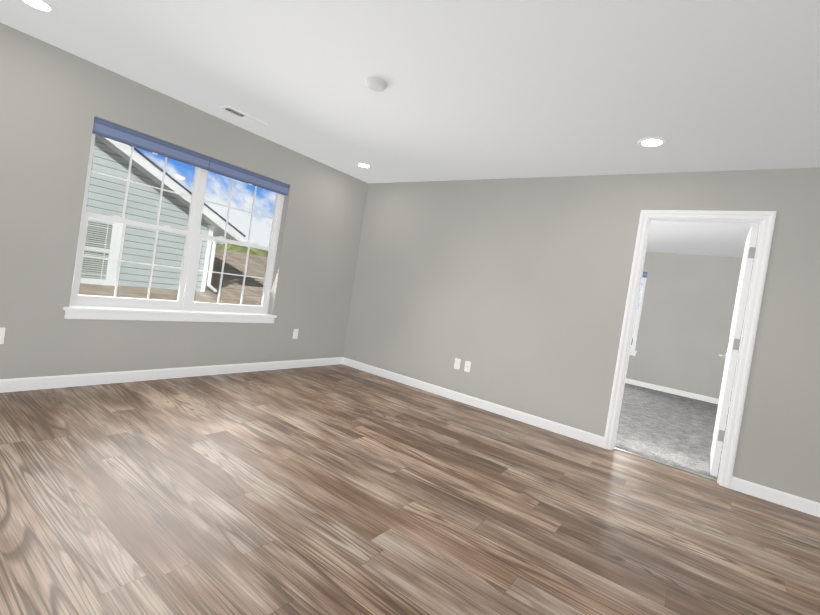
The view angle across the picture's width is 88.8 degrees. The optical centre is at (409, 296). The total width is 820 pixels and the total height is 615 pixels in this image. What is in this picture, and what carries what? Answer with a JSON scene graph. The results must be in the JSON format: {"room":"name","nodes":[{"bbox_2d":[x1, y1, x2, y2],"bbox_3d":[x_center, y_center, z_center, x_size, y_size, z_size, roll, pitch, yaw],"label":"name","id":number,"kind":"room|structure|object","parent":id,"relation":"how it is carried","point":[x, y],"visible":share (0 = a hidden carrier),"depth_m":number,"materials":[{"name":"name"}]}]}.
{"room":"empty living room","nodes":[
{"label":"empty living room","id":0,"kind":"room"},
{"bbox_2d":[0,22,367,378],"bbox_3d":[-2.268,-0.494,3.617,0.170,2.440,5.278,9,1,36],"label":"wall","id":1,"kind":"structure","parent":0,"point":[54,101],"depth_m":3.32,"materials":[{"name":"grey paint"}]},
{"bbox_2d":[0,328,4,343],"bbox_3d":[-2.827,0.268,2.872,0.008,0.115,0.070,9,1,36],"label":"outlet","id":2,"kind":"object","parent":1,"relation":"attached to","point":[2,332],"visible":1,"depth_m":2.89,"materials":[{"name":"white plastic"}]},
{"bbox_2d":[63,305,276,322],"bbox_3d":[-2.082,0.180,3.925,0.128,0.090,1.891,9,1,36],"label":"sill","id":3,"kind":"structure","parent":1,"relation":"attached to","point":[94,312],"depth_m":3.69,"materials":[{"name":"white wood"}]},
{"bbox_2d":[0,357,343,392],"bbox_3d":[-2.359,0.680,3.600,0.013,0.092,5.008,9,1,36],"label":"baseboard","id":4,"kind":"structure","parent":1,"relation":"attached to","point":[47,382],"depth_m":3.66,"materials":[{"name":"white wood"}]},
{"bbox_2d":[70,133,283,313],"bbox_3d":[-2.049,-0.595,3.969,0.082,1.450,1.815,9,1,36],"label":"window","id":5,"kind":"structure","parent":1,"relation":"in","point":[194,238],"depth_m":3.92,"materials":[{"name":"white plastic"}]},
{"bbox_2d":[92,117,289,195],"bbox_3d":[-1.883,-1.236,3.905,0.066,0.125,1.807,9,1,36],"label":"window blind","id":6,"kind":"object","parent":5,"relation":"attached to","point":[118,133],"visible":0.92,"depth_m":3.69,"materials":[{"name":"blue fabric"}]},
{"bbox_2d":[292,329,298,338],"bbox_3d":[-1.347,0.438,4.932,0.008,0.115,0.070,9,1,36],"label":"outlet","id":7,"kind":"object","parent":1,"relation":"attached to","point":[295,333],"visible":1,"depth_m":4.93,"materials":[{"name":"white plastic"}]},
{"bbox_2d":[0,364,819,614],"bbox_3d":[0.349,1.207,1.556,6.918,0.060,5.220,9,1,36],"label":"floor","id":8,"kind":"structure","parent":0,"point":[339,489],"depth_m":2.14,"materials":[{"name":"wood"}]},
{"bbox_2d":[614,448,716,481],"bbox_3d":[2.114,1.427,3.513,0.805,0.066,0.035,9,1,36],"label":"threshold strip","id":9,"kind":"object","parent":8,"relation":"on","point":[667,464],"visible":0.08,"depth_m":3.48,"materials":[{"name":"silver metal"}]},
{"bbox_2d":[0,0,819,257],"bbox_3d":[2.019,-1.122,3.440,7.068,0.080,9.890,9,1,36],"label":"ceiling","id":10,"kind":"structure","parent":0,"point":[488,89],"depth_m":2.56,"materials":[{"name":"paint"}]},
{"bbox_2d":[20,0,56,13],"bbox_3d":[-2.136,-1.678,2.391,0.188,0.007,0.188,9,1,36],"label":"recessed light","id":11,"kind":"object","parent":10,"relation":"in","point":[45,6],"visible":1,"depth_m":2.41,"materials":[{"name":"white plastic"}]},
{"bbox_2d":[219,106,267,126],"bbox_3d":[-1.479,-1.607,3.740,0.135,0.010,0.405,9,1,36],"label":"ceiling vent","id":12,"kind":"object","parent":10,"relation":"in","point":[241,115],"visible":1,"depth_m":3.73,"materials":[{"name":"white plastic"}]},
{"bbox_2d":[356,163,371,167],"bbox_3d":[-0.521,-1.486,4.744,0.188,0.007,0.188,9,1,36],"label":"recessed light","id":13,"kind":"object","parent":10,"relation":"in","point":[363,165],"visible":0.98,"depth_m":4.73,"materials":[{"name":"white plastic"}]},
{"bbox_2d":[365,76,387,91],"bbox_3d":[-0.221,-1.384,2.739,0.148,0.036,0.148,9,1,36],"label":"smoke detector","id":14,"kind":"object","parent":10,"relation":"attached to","point":[376,84],"visible":1,"depth_m":2.70,"materials":[{"name":"white plastic"}]},
{"bbox_2d":[637,137,666,146],"bbox_3d":[1.740,-1.110,3.015,0.188,0.007,0.188,9,1,36],"label":"recessed light","id":15,"kind":"object","parent":10,"relation":"in","point":[652,142],"visible":1,"depth_m":3.00,"materials":[{"name":"white plastic"}]},
{"bbox_2d":[343,167,819,502],"bbox_3d":[2.059,0.155,3.638,6.898,2.440,0.120,9,1,36],"label":"wall","id":16,"kind":"structure","parent":0,"point":[514,291],"depth_m":4.03,"materials":[{"name":"grey paint"}]},
{"bbox_2d":[454,358,460,369],"bbox_3d":[0.521,0.738,4.612,0.070,0.115,0.008,9,1,36],"label":"outlet","id":17,"kind":"object","parent":16,"relation":"attached to","point":[457,364],"visible":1,"depth_m":4.61,"materials":[{"name":"white plastic"}]},
{"bbox_2d":[464,361,470,371],"bbox_3d":[0.624,0.755,4.537,0.070,0.115,0.008,9,1,36],"label":"outlet","id":18,"kind":"object","parent":16,"relation":"attached to","point":[467,366],"visible":1,"depth_m":4.53,"materials":[{"name":"white plastic"}]},
{"bbox_2d":[344,358,603,447],"bbox_3d":[0.412,1.073,4.659,3.255,0.092,0.013,9,1,36],"label":"baseboard","id":19,"kind":"structure","parent":16,"relation":"attached to","point":[581,435],"depth_m":4.37,"materials":[{"name":"white wood"}]},
{"bbox_2d":[603,210,776,488],"bbox_3d":[2.263,0.352,3.474,0.903,2.117,0.157,9,1,36],"label":"door frame","id":20,"kind":"structure","parent":16,"relation":"attached to","point":[768,217],"depth_m":3.25,"materials":[{"name":"white wood"}]},
{"bbox_2d":[710,225,758,476],"bbox_3d":[2.801,0.459,3.638,0.152,2.030,0.766,9,1,36],"label":"door","id":21,"kind":"structure","parent":16,"relation":"in","point":[730,356],"depth_m":3.35,"materials":[{"name":"white wood"}]},
{"bbox_2d":[730,476,819,516],"bbox_3d":[3.461,1.578,2.428,2.562,0.092,0.013,9,1,36],"label":"baseboard","id":22,"kind":"structure","parent":16,"relation":"attached to","point":[807,506],"depth_m":3.02,"materials":[{"name":"white wood"}]},
{"bbox_2d":[615,383,728,479],"bbox_3d":[2.632,1.454,5.928,5.518,0.064,4.485,9,1,36],"label":"floor","id":23,"kind":"structure","parent":0,"point":[669,428],"depth_m":4.74,"materials":[{"name":"grey carpet"}]},
{"bbox_2d":[626,252,753,400],"bbox_3d":[4.099,0.372,7.816,5.668,2.440,0.170,9,1,36],"label":"wall","id":24,"kind":"structure","parent":0,"point":[685,323],"depth_m":7.22,"materials":[{"name":"grey paint"}]},
{"bbox_2d":[630,350,636,355],"bbox_3d":[3.397,0.911,8.202,1.876,0.090,0.128,9,1,36],"label":"sill","id":25,"kind":"structure","parent":24,"relation":"attached to","point":[632,352],"depth_m":7.65,"materials":[{"name":"white"}]},
{"bbox_2d":[630,278,646,349],"bbox_3d":[3.571,0.147,8.267,1.800,1.470,0.082,9,1,36],"label":"bedroom window","id":26,"kind":"structure","parent":24,"relation":"in","point":[633,345],"depth_m":7.75,"materials":[{"name":"white plastic"}]},
{"bbox_2d":[625,378,729,406],"bbox_3d":[3.891,1.529,7.751,5.378,0.092,0.013,9,1,36],"label":"baseboard","id":27,"kind":"structure","parent":24,"relation":"attached to","point":[675,391],"depth_m":7.24,"materials":[{"name":"white wood"}]},
{"label":"outside","id":28,"kind":"structure","parent":0,"visible":0},
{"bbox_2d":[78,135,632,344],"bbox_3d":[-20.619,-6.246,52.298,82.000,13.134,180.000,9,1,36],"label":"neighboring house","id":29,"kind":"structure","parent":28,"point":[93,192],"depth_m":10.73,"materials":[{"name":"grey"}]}
]}

